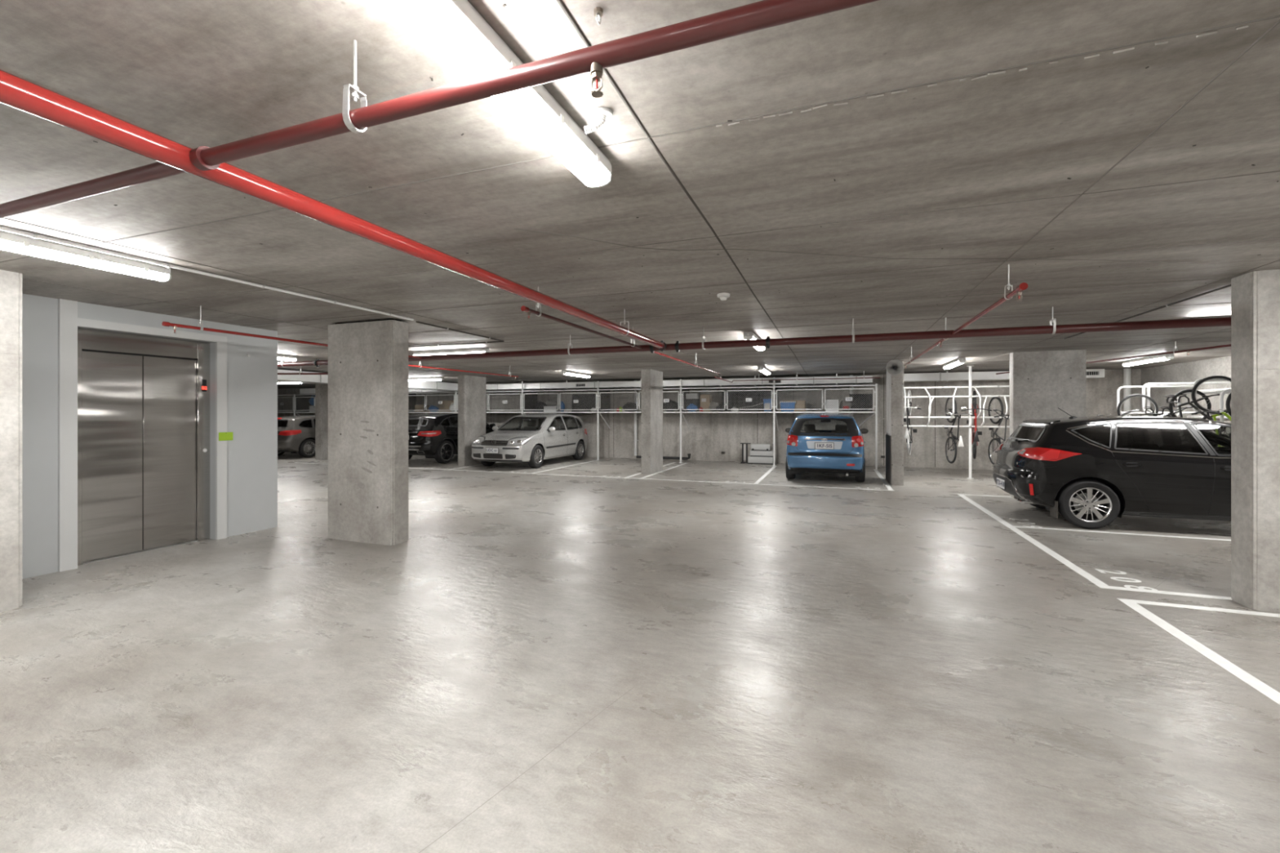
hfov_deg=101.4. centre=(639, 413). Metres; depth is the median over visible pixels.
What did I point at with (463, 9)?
tray
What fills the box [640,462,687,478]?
bay line
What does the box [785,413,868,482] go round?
hatchback car
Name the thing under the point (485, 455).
grille
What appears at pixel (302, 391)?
air duct
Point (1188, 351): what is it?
pipe
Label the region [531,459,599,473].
bay line
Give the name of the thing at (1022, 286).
pipe
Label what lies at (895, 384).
column
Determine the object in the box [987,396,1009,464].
bicycle
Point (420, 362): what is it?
pipe
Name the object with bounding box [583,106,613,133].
conduit tail
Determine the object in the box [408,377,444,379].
tray
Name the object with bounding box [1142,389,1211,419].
bicycle
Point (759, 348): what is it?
diffuser
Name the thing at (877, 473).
bay line
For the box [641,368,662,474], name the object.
column
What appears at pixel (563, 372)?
lamp
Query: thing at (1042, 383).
column
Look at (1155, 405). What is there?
bicycle
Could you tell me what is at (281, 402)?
cage
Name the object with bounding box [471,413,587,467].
hatchback car
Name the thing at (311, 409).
storage box
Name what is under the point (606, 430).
wall pier
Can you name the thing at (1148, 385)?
bicycle rack
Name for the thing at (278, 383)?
diffuser
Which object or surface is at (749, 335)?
lamp
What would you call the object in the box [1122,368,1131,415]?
downpipe
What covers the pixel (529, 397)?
cage
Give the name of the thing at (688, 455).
drain pipe
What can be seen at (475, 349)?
lamp
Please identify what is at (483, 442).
grille
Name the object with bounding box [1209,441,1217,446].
mirror
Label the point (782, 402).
plastic tub
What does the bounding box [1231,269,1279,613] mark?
column
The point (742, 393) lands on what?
leaning board
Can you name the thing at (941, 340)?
pipe
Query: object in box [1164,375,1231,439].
bicycle
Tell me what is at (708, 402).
storage box
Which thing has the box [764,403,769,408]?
label
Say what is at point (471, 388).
column
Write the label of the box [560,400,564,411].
bag
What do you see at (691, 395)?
storage box
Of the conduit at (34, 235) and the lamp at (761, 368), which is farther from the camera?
the lamp at (761, 368)
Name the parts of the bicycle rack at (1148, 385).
rail, rail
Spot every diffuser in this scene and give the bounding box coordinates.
[277,357,296,361]
[277,382,301,384]
[408,378,440,381]
[413,351,484,355]
[565,373,590,377]
[751,337,764,350]
[760,368,769,374]
[943,361,962,368]
[1123,357,1169,366]
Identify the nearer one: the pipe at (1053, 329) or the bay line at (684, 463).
the pipe at (1053, 329)
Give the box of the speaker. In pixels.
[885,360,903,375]
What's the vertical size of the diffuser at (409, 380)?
0.042 m
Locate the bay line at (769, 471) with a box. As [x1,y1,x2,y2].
[753,466,776,484]
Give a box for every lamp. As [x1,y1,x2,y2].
[0,230,171,281]
[277,353,297,361]
[277,381,304,384]
[386,0,524,78]
[408,377,444,381]
[413,347,489,355]
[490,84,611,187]
[561,370,590,377]
[743,331,759,339]
[754,346,764,351]
[757,365,770,374]
[943,357,966,368]
[1039,449,1060,459]
[1122,353,1173,366]
[1183,315,1231,319]
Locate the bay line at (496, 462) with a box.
[451,462,499,469]
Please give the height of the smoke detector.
0.055 m
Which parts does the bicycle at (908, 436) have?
frame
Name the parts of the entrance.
door panel, sill, door panel, call panel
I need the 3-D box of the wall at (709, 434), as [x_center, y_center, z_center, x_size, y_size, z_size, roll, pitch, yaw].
[-2.312,0.210,18.257,31.650,2.580,0.330,0,0,20]
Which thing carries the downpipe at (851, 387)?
attached to the wall at (709, 434)
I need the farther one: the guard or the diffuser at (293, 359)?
the guard
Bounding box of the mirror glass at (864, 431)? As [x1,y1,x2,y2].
[860,429,867,433]
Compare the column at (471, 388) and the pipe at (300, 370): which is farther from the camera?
the column at (471, 388)
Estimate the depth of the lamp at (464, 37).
1.37 m
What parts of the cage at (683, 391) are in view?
post, cage door, rail, rail, cage door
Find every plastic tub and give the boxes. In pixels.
[763,399,773,411]
[779,401,795,411]
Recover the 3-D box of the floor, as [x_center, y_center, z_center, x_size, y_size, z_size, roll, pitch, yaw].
[-6.192,1.625,7.713,31.650,0.251,22.800,0,0,20]
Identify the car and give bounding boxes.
[277,415,315,457]
[408,413,495,463]
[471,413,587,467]
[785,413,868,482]
[991,408,1231,528]
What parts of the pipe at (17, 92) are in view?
rod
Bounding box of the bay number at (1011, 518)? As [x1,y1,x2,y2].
[1010,518,1042,528]
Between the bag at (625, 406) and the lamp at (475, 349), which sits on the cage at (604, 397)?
the bag at (625, 406)
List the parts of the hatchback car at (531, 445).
number plate, seat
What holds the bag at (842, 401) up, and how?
on the cage at (775, 389)
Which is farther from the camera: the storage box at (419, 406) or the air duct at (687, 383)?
the storage box at (419, 406)
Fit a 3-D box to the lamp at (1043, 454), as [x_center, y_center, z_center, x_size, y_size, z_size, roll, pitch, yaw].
[5.406,0.546,6.915,0.228,0.128,0.044,0,0,20]
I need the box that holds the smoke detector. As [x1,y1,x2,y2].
[716,292,729,300]
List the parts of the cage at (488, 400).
post, cage door, rail, rail, cage door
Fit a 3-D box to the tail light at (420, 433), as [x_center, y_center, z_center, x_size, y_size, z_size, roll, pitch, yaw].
[-6.047,0.594,15.086,0.654,0.171,0.231,0,0,-30]
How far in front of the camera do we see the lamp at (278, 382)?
17.34 m
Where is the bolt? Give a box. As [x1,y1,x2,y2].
[593,6,603,25]
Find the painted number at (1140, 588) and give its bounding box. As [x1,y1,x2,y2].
[1095,568,1158,591]
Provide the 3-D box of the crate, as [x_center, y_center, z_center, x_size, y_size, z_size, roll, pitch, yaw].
[1.622,-0.235,16.047,0.424,0.389,0.360,0,0,20]
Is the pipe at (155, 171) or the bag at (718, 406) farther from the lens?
the bag at (718, 406)
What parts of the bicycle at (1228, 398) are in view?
frame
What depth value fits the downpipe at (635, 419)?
17.17 m
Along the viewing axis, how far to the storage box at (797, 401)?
14.78 m
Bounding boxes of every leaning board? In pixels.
[571,394,597,411]
[721,391,772,411]
[848,393,872,411]
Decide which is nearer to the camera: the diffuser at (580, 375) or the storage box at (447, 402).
the diffuser at (580, 375)
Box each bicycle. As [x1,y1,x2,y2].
[903,390,921,455]
[944,397,975,463]
[960,391,991,458]
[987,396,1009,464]
[1097,394,1158,416]
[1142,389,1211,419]
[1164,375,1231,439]
[1191,392,1231,446]
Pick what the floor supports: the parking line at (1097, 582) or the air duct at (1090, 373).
the parking line at (1097, 582)
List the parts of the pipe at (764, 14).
rod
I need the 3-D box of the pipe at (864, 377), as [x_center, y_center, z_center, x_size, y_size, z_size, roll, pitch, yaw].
[3.931,-0.959,12.843,3.773,0.243,2.420,0,0,20]
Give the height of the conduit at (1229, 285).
0.026 m
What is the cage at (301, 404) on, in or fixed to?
on the floor
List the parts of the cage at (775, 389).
post, cage door, rail, rail, cage door, post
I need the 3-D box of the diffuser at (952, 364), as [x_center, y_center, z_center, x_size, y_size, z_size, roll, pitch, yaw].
[6.515,-0.992,10.869,0.121,0.042,1.476,0,0,20]
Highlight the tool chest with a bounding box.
[747,443,773,464]
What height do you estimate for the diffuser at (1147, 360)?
0.042 m
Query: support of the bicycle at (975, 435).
hanging from the bicycle rack at (970, 386)
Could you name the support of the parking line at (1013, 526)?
on the floor
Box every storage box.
[309,405,315,412]
[414,404,429,412]
[439,400,453,412]
[543,405,559,411]
[685,393,699,399]
[699,394,711,411]
[782,400,805,411]
[825,399,838,411]
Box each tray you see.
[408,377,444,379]
[448,0,611,173]
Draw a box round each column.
[0,269,22,612]
[315,383,328,459]
[328,319,408,545]
[457,374,485,466]
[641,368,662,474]
[886,360,903,485]
[1009,349,1085,497]
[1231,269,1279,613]
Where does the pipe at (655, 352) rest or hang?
hanging from the ceiling
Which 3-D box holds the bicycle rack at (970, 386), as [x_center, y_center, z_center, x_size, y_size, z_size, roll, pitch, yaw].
[7.285,0.210,12.005,2.480,2.580,0.276,0,0,20]
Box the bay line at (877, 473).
[873,469,893,489]
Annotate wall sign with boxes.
[218,431,232,440]
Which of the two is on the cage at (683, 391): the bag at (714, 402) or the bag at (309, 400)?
the bag at (714, 402)
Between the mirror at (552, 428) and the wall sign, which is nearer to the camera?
the wall sign
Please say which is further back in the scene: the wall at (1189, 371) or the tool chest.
the tool chest
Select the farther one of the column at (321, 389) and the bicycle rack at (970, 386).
the column at (321, 389)
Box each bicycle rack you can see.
[903,365,1009,479]
[1116,378,1231,425]
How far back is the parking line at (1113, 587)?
4.34 m
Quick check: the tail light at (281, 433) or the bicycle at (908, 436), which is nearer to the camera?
the bicycle at (908, 436)
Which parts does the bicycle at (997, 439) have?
frame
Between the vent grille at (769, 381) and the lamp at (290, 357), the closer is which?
the lamp at (290, 357)
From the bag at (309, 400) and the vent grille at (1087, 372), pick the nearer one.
the vent grille at (1087, 372)
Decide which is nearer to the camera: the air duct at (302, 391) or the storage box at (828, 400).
the storage box at (828, 400)
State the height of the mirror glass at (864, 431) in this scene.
0.095 m
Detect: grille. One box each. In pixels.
[472,453,480,457]
[480,440,507,445]
[483,453,502,458]
[505,453,515,458]
[575,383,585,386]
[768,378,781,383]
[1085,370,1099,375]
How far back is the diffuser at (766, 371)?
12.58 m
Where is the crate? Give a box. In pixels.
[684,399,699,411]
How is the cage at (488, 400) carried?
on the floor
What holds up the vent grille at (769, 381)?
attached to the air duct at (687, 383)
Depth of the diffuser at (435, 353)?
8.89 m
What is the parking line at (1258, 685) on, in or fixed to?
on the floor
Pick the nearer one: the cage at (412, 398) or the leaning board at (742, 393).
the leaning board at (742, 393)
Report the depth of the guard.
11.23 m
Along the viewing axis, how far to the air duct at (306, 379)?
13.58 m
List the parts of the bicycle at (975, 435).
frame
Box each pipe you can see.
[0,69,666,351]
[0,161,186,218]
[161,305,422,359]
[189,0,878,170]
[277,306,1231,367]
[277,366,328,374]
[408,360,518,379]
[520,286,642,349]
[636,453,690,459]
[648,351,719,377]
[714,370,880,382]
[904,317,948,368]
[951,264,1027,334]
[995,341,1231,374]
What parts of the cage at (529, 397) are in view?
post, cage door, rail, rail, cage door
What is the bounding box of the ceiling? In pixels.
[0,0,1279,388]
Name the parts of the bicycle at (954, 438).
frame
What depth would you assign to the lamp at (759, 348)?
7.94 m
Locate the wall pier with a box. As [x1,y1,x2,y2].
[602,413,609,457]
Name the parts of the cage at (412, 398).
cage door, rail, rail, cage door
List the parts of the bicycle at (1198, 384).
frame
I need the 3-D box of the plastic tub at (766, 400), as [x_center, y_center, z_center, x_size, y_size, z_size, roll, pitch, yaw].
[3.695,-0.224,15.135,0.264,0.365,0.290,0,0,20]
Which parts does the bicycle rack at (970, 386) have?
rail, rail, rail, rail, post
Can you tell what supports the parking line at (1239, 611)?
on the floor
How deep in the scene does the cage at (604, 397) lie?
16.56 m
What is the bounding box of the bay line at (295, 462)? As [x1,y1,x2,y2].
[295,462,893,490]
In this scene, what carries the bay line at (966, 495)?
on the floor
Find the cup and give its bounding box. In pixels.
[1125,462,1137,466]
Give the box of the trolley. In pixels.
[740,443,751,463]
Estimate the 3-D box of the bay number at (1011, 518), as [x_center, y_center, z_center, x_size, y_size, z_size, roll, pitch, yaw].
[5.262,1.499,7.143,0.220,0.002,0.628,0,0,20]
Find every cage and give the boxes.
[277,394,293,413]
[293,393,315,415]
[408,391,454,413]
[453,390,521,455]
[521,382,597,428]
[595,381,679,460]
[680,379,773,462]
[772,377,877,469]
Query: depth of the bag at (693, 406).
15.72 m
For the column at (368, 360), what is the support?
on the floor
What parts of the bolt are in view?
bolt plate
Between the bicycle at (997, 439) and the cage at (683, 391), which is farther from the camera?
the cage at (683, 391)
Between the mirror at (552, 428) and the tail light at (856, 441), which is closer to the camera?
the tail light at (856, 441)
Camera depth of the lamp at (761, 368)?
12.22 m
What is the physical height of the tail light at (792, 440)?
0.242 m
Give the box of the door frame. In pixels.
[57,298,226,572]
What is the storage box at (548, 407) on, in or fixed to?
in the cage at (529, 397)
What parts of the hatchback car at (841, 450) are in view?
tailgate handle, number plate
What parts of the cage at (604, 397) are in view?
post, cage door, rail, rail, cage door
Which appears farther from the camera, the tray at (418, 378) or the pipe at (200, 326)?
the tray at (418, 378)
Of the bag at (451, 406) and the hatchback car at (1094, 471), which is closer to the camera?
the hatchback car at (1094, 471)
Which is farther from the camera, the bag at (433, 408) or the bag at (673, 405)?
the bag at (433, 408)
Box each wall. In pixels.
[22,293,277,578]
[277,368,1141,470]
[1141,355,1231,446]
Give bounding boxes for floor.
[0,452,1279,852]
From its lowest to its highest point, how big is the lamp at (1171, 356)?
0.111 m
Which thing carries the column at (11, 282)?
on the floor
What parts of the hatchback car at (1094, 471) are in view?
number plate, bumper trim, door handle, window trim, pillar trim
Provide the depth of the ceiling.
2.44 m
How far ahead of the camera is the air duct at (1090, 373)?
13.30 m
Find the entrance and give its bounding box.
[77,327,209,565]
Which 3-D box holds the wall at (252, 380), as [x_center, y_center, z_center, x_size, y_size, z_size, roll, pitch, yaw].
[-8.587,0.210,2.537,4.130,2.580,10.830,0,0,20]
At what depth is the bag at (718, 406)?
15.49 m
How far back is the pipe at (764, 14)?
1.29 m
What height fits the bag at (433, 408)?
0.242 m
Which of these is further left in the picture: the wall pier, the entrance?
the entrance
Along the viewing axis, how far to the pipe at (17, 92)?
1.89 m
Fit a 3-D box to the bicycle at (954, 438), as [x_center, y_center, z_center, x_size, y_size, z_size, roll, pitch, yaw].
[7.320,0.394,12.243,0.588,1.596,0.905,0,0,11]
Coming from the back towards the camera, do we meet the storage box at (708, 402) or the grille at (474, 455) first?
the storage box at (708, 402)
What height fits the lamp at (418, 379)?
0.111 m
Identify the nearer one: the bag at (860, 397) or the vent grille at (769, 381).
the bag at (860, 397)
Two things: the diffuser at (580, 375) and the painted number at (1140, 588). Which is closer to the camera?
the painted number at (1140, 588)
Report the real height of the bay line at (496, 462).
0.002 m
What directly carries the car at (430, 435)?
on the floor
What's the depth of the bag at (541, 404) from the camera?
17.73 m
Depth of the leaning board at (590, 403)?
17.70 m
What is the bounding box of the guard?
[885,434,890,484]
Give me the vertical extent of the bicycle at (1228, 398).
1.596 m
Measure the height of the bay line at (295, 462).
0.002 m
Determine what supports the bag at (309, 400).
on the storage box at (311, 409)
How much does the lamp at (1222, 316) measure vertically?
0.111 m
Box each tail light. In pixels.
[278,430,301,435]
[417,430,441,436]
[786,435,797,446]
[851,435,864,447]
[1017,447,1081,461]
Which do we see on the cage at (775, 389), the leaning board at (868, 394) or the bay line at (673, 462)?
the leaning board at (868, 394)
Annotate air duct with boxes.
[277,368,457,391]
[299,388,453,394]
[485,373,872,390]
[903,368,1104,382]
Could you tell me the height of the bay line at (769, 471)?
0.003 m
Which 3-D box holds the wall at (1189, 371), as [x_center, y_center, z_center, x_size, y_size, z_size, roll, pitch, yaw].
[8.467,0.210,2.159,0.300,2.580,22.500,0,0,20]
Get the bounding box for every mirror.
[548,426,555,431]
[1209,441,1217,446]
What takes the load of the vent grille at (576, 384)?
attached to the air duct at (687, 383)
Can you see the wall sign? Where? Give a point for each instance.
(228, 436)
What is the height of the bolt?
0.037 m
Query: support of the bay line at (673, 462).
on the floor
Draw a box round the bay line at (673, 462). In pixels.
[626,462,675,477]
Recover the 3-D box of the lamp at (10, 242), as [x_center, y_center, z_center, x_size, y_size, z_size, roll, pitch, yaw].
[-3.754,-1.024,3.177,0.135,0.111,1.510,0,0,20]
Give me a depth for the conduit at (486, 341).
8.09 m
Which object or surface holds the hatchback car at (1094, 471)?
on the floor
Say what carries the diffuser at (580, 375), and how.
attached to the lamp at (563, 372)
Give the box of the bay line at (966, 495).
[966,494,1011,497]
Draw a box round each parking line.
[956,493,1113,589]
[1013,525,1231,541]
[1109,586,1231,599]
[1116,598,1279,617]
[1121,601,1279,705]
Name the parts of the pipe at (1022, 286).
rod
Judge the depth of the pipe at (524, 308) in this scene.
4.92 m
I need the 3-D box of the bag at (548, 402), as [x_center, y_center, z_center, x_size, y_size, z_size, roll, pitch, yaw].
[-2.960,-0.347,17.548,0.437,0.221,0.316,0,0,20]
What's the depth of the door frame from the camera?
5.03 m
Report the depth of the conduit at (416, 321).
6.82 m
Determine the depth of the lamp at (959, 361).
10.54 m
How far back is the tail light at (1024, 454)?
6.91 m
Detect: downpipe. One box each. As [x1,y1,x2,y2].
[633,380,638,455]
[848,374,853,414]
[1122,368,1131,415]
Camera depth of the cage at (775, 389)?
14.37 m
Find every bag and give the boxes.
[308,395,315,405]
[428,405,439,412]
[448,403,454,412]
[533,400,546,411]
[545,399,557,405]
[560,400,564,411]
[622,402,638,411]
[662,400,678,411]
[686,404,697,411]
[709,400,718,411]
[715,404,724,411]
[839,398,852,411]
[851,395,871,411]
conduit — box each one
[0,226,413,320]
[408,341,502,346]
[416,320,503,342]
[1063,284,1231,338]
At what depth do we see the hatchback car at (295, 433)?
17.34 m
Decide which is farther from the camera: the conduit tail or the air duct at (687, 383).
the air duct at (687, 383)
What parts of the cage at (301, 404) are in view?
post, cage door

